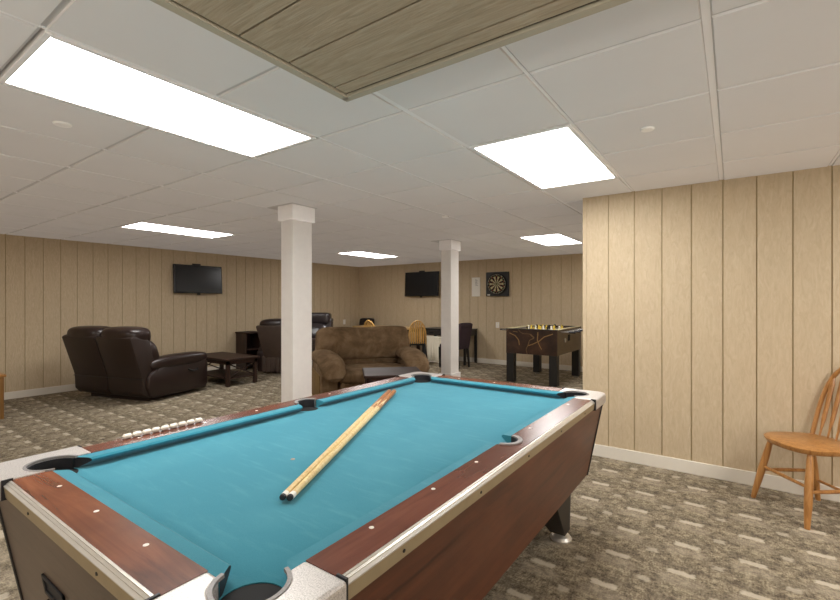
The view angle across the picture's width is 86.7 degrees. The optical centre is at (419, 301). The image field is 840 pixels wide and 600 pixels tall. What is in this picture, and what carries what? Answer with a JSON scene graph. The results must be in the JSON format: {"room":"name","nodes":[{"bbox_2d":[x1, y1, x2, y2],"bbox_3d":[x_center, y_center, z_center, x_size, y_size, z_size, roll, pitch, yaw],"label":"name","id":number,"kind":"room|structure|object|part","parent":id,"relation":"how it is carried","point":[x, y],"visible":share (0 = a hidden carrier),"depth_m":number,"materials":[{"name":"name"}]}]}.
{"room":"basement game room","nodes":[
{"label":"basement game room","id":0,"kind":"room"},
{"bbox_2d":[0,234,358,392],"bbox_3d":[-5.095,0.201,6.975,0.080,2.288,11.950,0,0,35],"label":"wall","id":1,"kind":"structure","parent":0,"point":[49,287],"depth_m":7.26,"materials":[{"name":"beige wood"}]},
{"bbox_2d":[4,364,235,399],"bbox_3d":[-5.056,1.295,6.948,0.014,0.100,11.950,0,0,35],"label":"baseboard","id":2,"kind":"structure","parent":1,"relation":"attached to","point":[71,387],"depth_m":6.41,"materials":[{"name":"white paint"}]},
{"bbox_2d":[173,264,221,294],"bbox_3d":[-4.103,-0.407,8.216,0.113,0.576,0.900,0,0,35],"label":"television","id":3,"kind":"object","parent":1,"relation":"attached to","point":[194,278],"visible":1,"depth_m":8.16,"materials":[{"name":"black paint"}]},
{"bbox_2d":[267,203,316,402],"bbox_3d":[-1.248,0.213,4.351,0.371,2.264,0.306,0,0,35],"label":"column","id":4,"kind":"structure","parent":0,"point":[296,220],"depth_m":4.24,"materials":[{"name":"white paint"}]},
{"bbox_3d":[-1.248,-0.915,4.351,0.371,0.008,0.306,0,0,35],"label":"ceiling plate","id":5,"kind":"part","parent":4,"relation":"part of","materials":[{"name":"white paint"}]},
{"bbox_2d":[174,0,597,93],"bbox_3d":[0.243,-0.874,-1.347,4.453,0.138,4.477,0,0,35],"label":"ceiling","id":6,"kind":"structure","parent":0,"point":[348,45],"depth_m":1.31,"materials":[{"name":"beige wood"}]},
{"bbox_2d":[150,0,631,101],"bbox_3d":[0.242,-0.817,-1.338,4.465,0.036,4.489,0,0,35],"label":"trim","id":7,"kind":"structure","parent":6,"relation":"attached to","point":[171,5],"depth_m":1.38,"materials":[{"name":"paint"}]},
{"bbox_2d":[0,0,839,266],"bbox_3d":[-0.541,-0.935,3.591,12.192,0.036,12.802,0,0,35],"label":"ceiling","id":8,"kind":"structure","parent":0,"point":[616,72],"depth_m":2.41,"materials":[{"name":"tile"}]},
{"bbox_2d":[52,121,71,127],"bbox_3d":[-1.846,-0.914,2.295,0.080,0.013,0.080,0,0,35],"label":"cover plate","id":9,"kind":"object","parent":8,"relation":"attached to","point":[57,123],"visible":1,"depth_m":2.28,"materials":[{"name":"white plastic"}]},
{"bbox_2d":[0,28,315,157],"bbox_3d":[-1.168,-0.947,2.169,0.594,0.072,1.203,0,0,35],"label":"ceiling light","id":10,"kind":"object","parent":8,"relation":"attached to","point":[51,65],"visible":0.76,"depth_m":1.99,"materials":[{"name":"white plastic"}]},
{"bbox_2d":[118,221,235,237],"bbox_3d":[-3.108,-0.947,5.769,0.594,0.072,1.203,0,0,35],"label":"ceiling light","id":11,"kind":"object","parent":8,"relation":"attached to","point":[139,225],"visible":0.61,"depth_m":5.67,"materials":[{"name":"white plastic"}]},
{"bbox_2d":[337,251,399,257],"bbox_3d":[-1.004,-0.947,8.761,0.594,0.072,1.203,0,0,35],"label":"ceiling light","id":12,"kind":"object","parent":8,"relation":"attached to","point":[354,253],"visible":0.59,"depth_m":8.69,"materials":[{"name":"white plastic"}]},
{"bbox_2d":[0,0,839,260],"bbox_3d":[-0.456,-0.923,3.713,10.987,0.005,11.950,0,0,35],"label":"trim","id":13,"kind":"structure","parent":8,"relation":"attached to","point":[705,4],"depth_m":2.19,"materials":[{"name":"white metal"}]},
{"bbox_2d":[469,122,618,189],"bbox_3d":[0.881,-0.947,2.964,0.594,0.072,1.203,0,0,35],"label":"ceiling light","id":14,"kind":"object","parent":8,"relation":"attached to","point":[556,156],"visible":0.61,"depth_m":2.81,"materials":[{"name":"white plastic"}]},
{"bbox_2d":[518,233,582,245],"bbox_3d":[1.988,-0.947,6.657,0.594,0.072,1.203,0,0,35],"label":"ceiling light","id":15,"kind":"object","parent":8,"relation":"attached to","point":[558,238],"visible":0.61,"depth_m":6.58,"materials":[{"name":"white plastic"}]},
{"bbox_2d":[640,126,654,131],"bbox_3d":[1.207,-0.914,2.360,0.068,0.013,0.068,0,0,35],"label":"cover plate","id":16,"kind":"object","parent":8,"relation":"attached to","point":[648,128],"visible":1,"depth_m":2.35,"materials":[{"name":"white plastic"}]},
{"bbox_2d":[0,361,839,599],"bbox_3d":[-0.424,1.395,3.691,11.540,0.100,12.150,0,0,35],"label":"floor","id":17,"kind":"structure","parent":0,"point":[637,531],"depth_m":2.72,"materials":[{"name":"carpet"}]},
{"bbox_2d":[0,373,6,418],"bbox_3d":[-5.127,1.090,5.029,0.567,0.510,0.560,0,0,35],"label":"nightstand","id":18,"kind":"object","parent":17,"relation":"on","point":[2,375],"visible":1,"depth_m":5.08,"materials":[{"name":"brown wood"}]},
{"bbox_3d":[-4.807,1.105,5.090,0.060,0.480,0.058,0,0,35],"label":"corner post","id":19,"kind":"part","parent":18,"relation":"part of","materials":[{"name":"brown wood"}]},
{"bbox_2d":[62,326,206,400],"bbox_3d":[-4.080,0.840,6.456,1.432,1.010,1.272,0,0,19],"label":"reclining loveseat","id":20,"kind":"object","parent":17,"relation":"on","point":[122,362],"visible":1,"depth_m":5.97,"materials":[{"name":"brown leather"}]},
{"bbox_3d":[-4.524,0.862,6.150,0.634,0.822,0.408,0,0,19],"label":"backrest","id":21,"kind":"part","parent":20,"relation":"part of","materials":[{"name":"brown leather"}]},
{"bbox_3d":[-3.912,0.862,5.943,0.634,0.822,0.408,0,0,19],"label":"backrest","id":22,"kind":"part","parent":20,"relation":"part of","materials":[{"name":"brown leather"}]},
{"bbox_2d":[149,341,159,359],"bbox_3d":[-3.864,0.735,6.086,0.634,0.463,0.315,0,0,19],"label":"cushion","id":23,"kind":"object","parent":20,"relation":"on","point":[153,351],"depth_m":5.97,"materials":[{"name":"brown leather"}]},
{"bbox_3d":[-3.493,1.072,6.351,0.200,0.454,1.016,0,0,19],"label":"arm","id":24,"kind":"part","parent":20,"relation":"part of","materials":[{"name":"brown leather"}]},
{"bbox_2d":[206,352,259,386],"bbox_3d":[-3.282,1.125,7.467,1.100,0.440,0.600,0,0,35],"label":"coffee table","id":25,"kind":"object","parent":17,"relation":"on","point":[227,359],"visible":0.81,"depth_m":7.27,"materials":[{"name":"brown wood"}]},
{"bbox_3d":[-3.019,1.140,6.985,0.055,0.410,0.055,0,0,35],"label":"leg","id":26,"kind":"part","parent":25,"relation":"part of","materials":[{"name":"brown wood"}]},
{"bbox_2d":[207,369,253,378],"bbox_3d":[-3.282,1.215,7.467,1.020,0.020,0.520,0,0,35],"label":"shelf","id":27,"kind":"object","parent":25,"relation":"attached to","point":[218,373],"depth_m":7.33,"materials":[{"name":"brown wood"}]},
{"bbox_3d":[-2.740,1.140,7.382,0.055,0.410,0.055,0,0,35],"label":"leg","id":28,"kind":"part","parent":25,"relation":"part of","materials":[{"name":"brown wood"}]},
{"bbox_2d":[235,331,259,369],"bbox_3d":[-3.429,0.975,8.927,0.370,0.740,0.390,0,0,35],"label":"base cabinet","id":29,"kind":"object","parent":17,"relation":"on","point":[247,342],"visible":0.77,"depth_m":8.85,"materials":[{"name":"brown wood"}]},
{"bbox_3d":[-3.530,0.990,8.793,0.340,0.710,0.024,0,0,35],"label":"panel","id":30,"kind":"part","parent":29,"relation":"part of","materials":[{"name":"brown wood"}]},
{"bbox_3d":[-3.567,0.990,9.024,0.012,0.710,0.312,0,0,35],"label":"panel","id":31,"kind":"part","parent":29,"relation":"part of","materials":[{"name":"brown wood"}]},
{"bbox_3d":[-3.336,0.990,9.068,0.340,0.710,0.024,0,0,35],"label":"panel","id":32,"kind":"part","parent":29,"relation":"part of","materials":[{"name":"brown wood"}]},
{"bbox_2d":[256,318,314,372],"bbox_3d":[-2.550,0.815,8.557,0.980,1.000,0.981,0,0,0],"label":"recliner","id":33,"kind":"object","parent":17,"relation":"on","point":[268,330],"visible":0.4,"depth_m":8.16,"materials":[{"name":"brown leather"}]},
{"bbox_3d":[-2.930,1.055,8.629,0.190,0.500,0.779,0,0,0],"label":"arm","id":34,"kind":"part","parent":33,"relation":"part of","materials":[{"name":"brown leather"}]},
{"bbox_3d":[-2.550,0.752,8.230,0.878,0.626,0.327,0,0,0],"label":"backrest","id":35,"kind":"part","parent":33,"relation":"part of","materials":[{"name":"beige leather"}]},
{"bbox_2d":[0,372,605,599],"bbox_3d":[-0.161,0.947,2.091,1.427,0.796,2.494,0,0,35],"label":"pool table","id":36,"kind":"object","parent":17,"relation":"on","point":[440,492],"visible":1,"depth_m":1.43,"materials":[{"name":"teal fabric"}]},
{"bbox_3d":[-0.885,0.581,1.101,0.948,0.052,0.023,0,0,35],"label":"metal trim","id":37,"kind":"part","parent":36,"relation":"part of","materials":[{"name":"metal"}]},
{"bbox_3d":[-0.852,0.582,1.147,0.948,0.056,0.099,0,0,35],"label":"rail","id":38,"kind":"part","parent":36,"relation":"part of","materials":[{"name":"brown wood"}]},
{"bbox_2d":[53,470,230,597],"bbox_3d":[-0.792,0.574,1.193,0.995,0.037,0.049,0,0,35],"label":"cushion","id":39,"kind":"object","parent":36,"relation":"on","point":[195,557],"depth_m":1.07,"materials":[{"name":"teal fabric"}]},
{"bbox_2d":[116,417,204,440],"bbox_3d":[-1.101,0.544,1.911,0.021,0.021,0.364,0,0,35],"label":"bead scorer","id":40,"kind":"object","parent":36,"relation":"on","point":[197,420],"visible":1,"depth_m":1.90,"materials":[{"name":"plastic"}]},
{"bbox_2d":[74,404,302,466],"bbox_3d":[-0.926,0.574,1.983,0.049,0.037,1.004,0,0,35],"label":"cushion","id":41,"kind":"object","parent":36,"relation":"on","point":[105,456],"depth_m":1.86,"materials":[{"name":"teal fabric"}]},
{"bbox_3d":[-0.681,0.582,2.457,0.100,0.056,1.960,0,0,35],"label":"rail","id":42,"kind":"part","parent":36,"relation":"part of","materials":[{"name":"brown wood"}]},
{"bbox_2d":[279,389,390,500],"bbox_3d":[-0.302,0.578,2.084,0.029,0.029,1.566,0,0,8],"label":"pool cue","id":43,"kind":"object","parent":36,"relation":"on","point":[283,496],"visible":0.88,"depth_m":1.70,"materials":[{"name":"beige wood"}]},
{"bbox_2d":[287,389,395,500],"bbox_3d":[-0.275,0.578,2.083,0.029,0.029,1.572,0,0,8],"label":"pool cue","id":44,"kind":"object","parent":36,"relation":"on","point":[326,460],"visible":1,"depth_m":1.71,"materials":[{"name":"beige wood"}]},
{"bbox_2d":[316,377,415,406],"bbox_3d":[-0.298,0.574,2.877,0.049,0.037,0.934,0,0,35],"label":"cushion","id":45,"kind":"object","parent":36,"relation":"on","point":[348,396],"depth_m":2.78,"materials":[{"name":"teal fabric"}]},
{"bbox_2d":[287,444,495,569],"bbox_3d":[-0.004,0.574,1.334,0.049,0.037,1.004,0,0,35],"label":"cushion","id":46,"kind":"object","parent":36,"relation":"on","point":[320,548],"depth_m":1.16,"materials":[{"name":"teal fabric"}]},
{"bbox_3d":[0.359,0.582,1.726,0.100,0.056,1.960,0,0,35],"label":"rail","id":47,"kind":"part","parent":36,"relation":"part of","materials":[{"name":"brown wood"}]},
{"bbox_3d":[0.406,0.581,1.692,0.023,0.052,1.960,0,0,35],"label":"metal trim","id":48,"kind":"part","parent":36,"relation":"part of","materials":[{"name":"metal"}]},
{"bbox_2d":[430,376,565,397],"bbox_3d":[0.470,0.574,2.989,0.995,0.037,0.049,0,0,35],"label":"cushion","id":49,"kind":"object","parent":36,"relation":"on","point":[478,385],"depth_m":2.94,"materials":[{"name":"teal fabric"}]},
{"bbox_3d":[0.512,0.582,3.048,0.903,0.056,0.099,0,0,35],"label":"rail","id":50,"kind":"part","parent":36,"relation":"part of","materials":[{"name":"brown wood"}]},
{"bbox_2d":[502,397,574,442],"bbox_3d":[0.625,0.574,2.228,0.049,0.037,0.934,0,0,35],"label":"cushion","id":51,"kind":"object","parent":36,"relation":"on","point":[508,437],"depth_m":2.07,"materials":[{"name":"teal fabric"}]},
{"bbox_3d":[0.697,1.173,2.473,0.208,0.255,0.278,0,0,35],"label":"leg","id":52,"kind":"part","parent":36,"relation":"part of","materials":[{"name":"black wood"}]},
{"bbox_2d":[312,312,333,337],"bbox_3d":[-2.347,0.780,9.618,0.870,1.070,0.982,0,0,0],"label":"recliner","id":53,"kind":"object","parent":17,"relation":"on","point":[320,320],"visible":0.17,"depth_m":9.77,"materials":[{"name":"leather"}]},
{"bbox_2d":[312,323,326,337],"bbox_3d":[-2.347,0.675,9.819,0.640,0.422,0.255,0,0,0],"label":"cushion","id":54,"kind":"object","parent":53,"relation":"on","point":[315,326],"depth_m":9.74,"materials":[{"name":"leather"}]},
{"bbox_3d":[-2.347,0.721,9.945,0.777,0.688,0.328,0,0,0],"label":"backrest","id":55,"kind":"part","parent":53,"relation":"part of","materials":[{"name":"leather"}]},
{"bbox_2d":[359,318,373,324],"bbox_3d":[-1.504,0.888,11.317,0.460,0.915,0.585,0,0,35],"label":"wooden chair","id":56,"kind":"object","parent":17,"relation":"on","point":[362,320],"visible":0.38,"depth_m":11.48,"materials":[{"name":"brown wood"}]},
{"bbox_2d":[364,320,374,326],"bbox_3d":[-0.945,0.870,9.573,0.459,0.957,0.530,0,0,35],"label":"chair","id":57,"kind":"object","parent":17,"relation":"on","point":[371,322],"visible":0.18,"depth_m":9.37,"materials":[{"name":"beige wood"}]},
{"bbox_2d":[312,326,429,394],"bbox_3d":[-0.698,0.835,6.089,1.536,0.961,1.105,0,0,-21],"label":"loveseat","id":58,"kind":"object","parent":17,"relation":"on","point":[340,354],"visible":0.8,"depth_m":6.14,"materials":[{"name":"brown fabric"}]},
{"bbox_3d":[-1.392,1.110,5.916,0.012,0.370,0.790,0,0,-21],"label":"panel","id":59,"kind":"part","parent":58,"relation":"part of","materials":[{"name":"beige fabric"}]},
{"bbox_3d":[-1.279,1.061,5.931,0.210,0.508,0.918,0,0,-21],"label":"arm","id":60,"kind":"part","parent":58,"relation":"part of","materials":[{"name":"brown fabric"}]},
{"bbox_3d":[-0.825,0.599,6.427,1.344,0.490,0.384,0,0,-21],"label":"backrest","id":61,"kind":"part","parent":58,"relation":"part of","materials":[{"name":"brown fabric"}]},
{"bbox_2d":[343,357,396,363],"bbox_3d":[-0.822,0.830,6.417,1.010,0.221,0.266,0,0,-21],"label":"lumbar cushion","id":62,"kind":"object","parent":58,"relation":"on","point":[347,360],"depth_m":6.31,"materials":[{"name":"brown fabric"}]},
{"bbox_2d":[339,362,405,383],"bbox_3d":[-0.669,0.958,6.013,1.010,0.175,0.840,0,0,-21],"label":"seat cushion","id":63,"kind":"object","parent":58,"relation":"on","point":[353,373],"depth_m":5.71,"materials":[{"name":"brown fabric"}]},
{"bbox_3d":[-0.157,1.061,6.355,0.210,0.508,0.918,0,0,-21],"label":"arm","id":64,"kind":"part","parent":58,"relation":"part of","materials":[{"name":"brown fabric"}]},
{"bbox_2d":[353,325,422,349],"bbox_3d":[-0.763,0.965,10.415,1.690,0.760,0.580,0,0,35],"label":"dining table","id":65,"kind":"object","parent":17,"relation":"on","point":[407,327],"visible":0.16,"depth_m":10.14,"materials":[{"name":"brown wood"}]},
{"bbox_3d":[-0.043,1.015,10.152,0.060,0.660,0.060,0,0,35],"label":"leg","id":66,"kind":"part","parent":65,"relation":"part of","materials":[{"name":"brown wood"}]},
{"bbox_2d":[362,367,420,383],"bbox_3d":[-0.320,1.070,5.091,0.660,0.550,0.600,0,0,-9],"label":"side table","id":67,"kind":"object","parent":17,"relation":"on","point":[370,375],"visible":0.38,"depth_m":4.98,"materials":[{"name":"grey wood"}]},
{"bbox_2d":[408,320,426,356],"bbox_3d":[-0.054,0.870,9.494,0.459,0.957,0.530,0,0,0],"label":"chair","id":68,"kind":"object","parent":17,"relation":"on","point":[411,329],"visible":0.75,"depth_m":9.31,"materials":[{"name":"beige wood"}]},
{"bbox_3d":[-0.054,0.908,9.547,0.377,0.036,0.424,0,0,0],"label":"seat","id":69,"kind":"part","parent":68,"relation":"part of","materials":[{"name":"black paint"}]},
{"bbox_2d":[426,336,440,362],"bbox_3d":[0.454,1.058,9.754,0.740,0.575,0.050,0,0,35],"label":"slatted panel","id":70,"kind":"object","parent":17,"relation":"on","point":[433,342],"visible":0.38,"depth_m":9.84,"materials":[{"name":"white fabric"}]},
{"bbox_2d":[422,327,477,365],"bbox_3d":[0.651,0.970,9.861,1.120,0.750,0.540,0,0,35],"label":"desk","id":71,"kind":"object","parent":17,"relation":"on","point":[435,331],"visible":0.59,"depth_m":9.73,"materials":[{"name":"black paint"}]},
{"bbox_3d":[0.079,0.985,9.969,0.050,0.720,0.050,0,0,35],"label":"leg","id":72,"kind":"part","parent":71,"relation":"part of","materials":[{"name":"black paint"}]},
{"bbox_3d":[0.286,0.685,9.812,0.420,0.100,0.018,0,0,35],"label":"drawer","id":73,"kind":"part","parent":71,"relation":"part of","materials":[{"name":"black wood"}]},
{"bbox_3d":[0.946,0.985,9.359,0.050,0.720,0.050,0,0,35],"label":"leg","id":74,"kind":"part","parent":71,"relation":"part of","materials":[{"name":"black paint"}]},
{"bbox_3d":[1.222,0.985,9.752,0.050,0.720,0.050,0,0,35],"label":"leg","id":75,"kind":"part","parent":71,"relation":"part of","materials":[{"name":"black paint"}]},
{"bbox_2d":[439,323,472,368],"bbox_3d":[0.729,0.888,9.082,0.585,0.915,0.460,0,0,38],"label":"upholstered chair","id":76,"kind":"object","parent":17,"relation":"on","point":[465,329],"visible":0.59,"depth_m":8.96,"materials":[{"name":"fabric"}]},
{"bbox_3d":[0.410,1.135,9.084,0.044,0.420,0.044,0,0,38],"label":"leg","id":77,"kind":"part","parent":76,"relation":"part of","materials":[{"name":"black paint"}]},
{"bbox_3d":[0.881,0.705,8.963,0.164,0.520,0.450,0,0,38],"label":"backrest","id":78,"kind":"part","parent":76,"relation":"part of","materials":[{"name":"fabric"}]},
{"bbox_3d":[0.987,1.135,9.128,0.078,0.420,0.044,0,0,38],"label":"leg","id":79,"kind":"part","parent":76,"relation":"part of","materials":[{"name":"black paint"}]},
{"bbox_2d":[500,324,582,387],"bbox_3d":[2.140,0.877,7.615,1.320,0.937,1.330,0,0,35],"label":"foosball table","id":80,"kind":"object","parent":17,"relation":"on","point":[553,341],"visible":0.99,"depth_m":7.19,"materials":[{"name":"brown wood"}]},
{"bbox_3d":[1.507,1.070,7.333,0.124,0.490,0.124,0,0,35],"label":"leg","id":81,"kind":"part","parent":80,"relation":"part of","materials":[{"name":"black paint"}]},
{"bbox_3d":[1.769,0.648,7.087,0.840,0.395,0.030,0,0,35],"label":"panel","id":82,"kind":"part","parent":80,"relation":"part of","materials":[{"name":"brown wood"}]},
{"bbox_3d":[2.192,1.070,8.306,0.124,0.490,0.124,0,0,35],"label":"leg","id":83,"kind":"part","parent":80,"relation":"part of","materials":[{"name":"black paint"}]},
{"bbox_3d":[2.088,1.070,6.924,0.124,0.490,0.124,0,0,35],"label":"leg","id":84,"kind":"part","parent":80,"relation":"part of","materials":[{"name":"black paint"}]},
{"bbox_3d":[2.511,0.648,8.143,0.840,0.395,0.030,0,0,35],"label":"panel","id":85,"kind":"part","parent":80,"relation":"part of","materials":[{"name":"brown wood"}]},
{"bbox_3d":[2.471,0.648,7.382,0.030,0.395,1.260,0,0,35],"label":"panel","id":86,"kind":"part","parent":80,"relation":"part of","materials":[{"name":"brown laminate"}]},
{"bbox_3d":[2.773,1.070,7.897,0.124,0.490,0.124,0,0,35],"label":"leg","id":87,"kind":"part","parent":80,"relation":"part of","materials":[{"name":"black paint"}]},
{"bbox_2d":[751,368,839,529],"bbox_3d":[2.534,0.870,2.838,0.530,0.957,0.459,0,0,0],"label":"chair","id":88,"kind":"object","parent":17,"relation":"on","point":[811,444],"visible":1,"depth_m":2.89,"materials":[{"name":"brown wood"}]},
{"bbox_3d":[2.325,1.133,3.022,0.044,0.432,0.127,0,0,-45],"label":"leg","id":89,"kind":"part","parent":88,"relation":"part of","materials":[{"name":"brown wood"}]},
{"bbox_3d":[2.481,0.908,2.839,0.424,0.036,0.415,0,0,0],"label":"seat","id":90,"kind":"part","parent":88,"relation":"part of","materials":[{"name":"brown wood"}]},
{"bbox_3d":[2.323,1.133,2.657,0.127,0.432,0.044,0,0,-45],"label":"leg","id":91,"kind":"part","parent":88,"relation":"part of","materials":[{"name":"brown wood"}]},
{"bbox_3d":[2.659,1.133,3.000,0.107,0.430,0.043,0,0,-15],"label":"leg","id":92,"kind":"part","parent":88,"relation":"part of","materials":[{"name":"brown wood"}]},
{"bbox_2d":[431,239,461,376],"bbox_3d":[0.402,0.213,6.766,0.371,2.264,0.306,0,0,35],"label":"column","id":93,"kind":"structure","parent":0,"point":[449,248],"depth_m":6.65,"materials":[{"name":"white paint"}]},
{"bbox_3d":[0.402,-0.915,6.766,0.371,0.008,0.306,0,0,35],"label":"ceiling plate","id":94,"kind":"part","parent":93,"relation":"part of","materials":[{"name":"white paint"}]},
{"bbox_2d":[359,254,582,366],"bbox_3d":[1.324,0.201,9.815,7.155,2.288,0.080,0,0,35],"label":"wall","id":95,"kind":"structure","parent":0,"point":[546,290],"depth_m":9.58,"materials":[{"name":"beige wood"}]},
{"bbox_2d":[405,271,438,297],"bbox_3d":[0.052,-0.414,10.591,0.965,0.642,0.112,0,0,35],"label":"television","id":96,"kind":"object","parent":95,"relation":"attached to","point":[421,283],"visible":1,"depth_m":10.54,"materials":[{"name":"black paint"}]},
{"bbox_2d":[472,277,479,295],"bbox_3d":[1.236,-0.320,9.814,0.200,0.420,0.020,0,0,35],"label":"notice board","id":97,"kind":"object","parent":95,"relation":"attached to","point":[476,280],"visible":1,"depth_m":9.80,"materials":[{"name":"white paper"}]},
{"bbox_2d":[486,272,508,295],"bbox_3d":[1.647,-0.371,9.487,0.524,0.516,0.083,0,0,35],"label":"dartboard","id":98,"kind":"object","parent":95,"relation":"attached to","point":[497,283],"visible":1,"depth_m":9.44,"materials":[{"name":"black paint"}]},
{"bbox_2d":[459,356,582,371],"bbox_3d":[1.256,1.295,9.805,7.055,0.100,0.014,0,0,35],"label":"baseboard","id":99,"kind":"structure","parent":95,"relation":"attached to","point":[479,360],"depth_m":9.24,"materials":[{"name":"white paint"}]},
{"bbox_2d":[587,165,839,486],"bbox_3d":[3.239,0.201,2.741,4.255,2.288,0.080,0,0,35],"label":"wall","id":100,"kind":"structure","parent":0,"point":[713,308],"depth_m":3.38,"materials":[{"name":"beige wood"}]},
{"bbox_2d":[592,444,839,501],"bbox_3d":[3.197,1.295,2.711,4.289,0.100,0.016,0,0,35],"label":"baseboard","id":101,"kind":"structure","parent":100,"relation":"attached to","point":[773,482],"depth_m":3.41,"materials":[{"name":"white paint"}]},
{"bbox_3d":[2.832,0.201,5.843,0.080,2.288,4.683,0,0,35],"label":"wall","id":102,"kind":"structure","parent":0,"visible":0},
{"bbox_2d":[583,198,586,389],"bbox_3d":[1.468,0.211,3.952,0.034,2.268,0.036,0,0,35],"label":"trim","id":103,"kind":"structure","parent":102,"relation":"attached to","point":[584,199],"depth_m":3.94,"materials":[{"name":"beige wood"}]}
]}

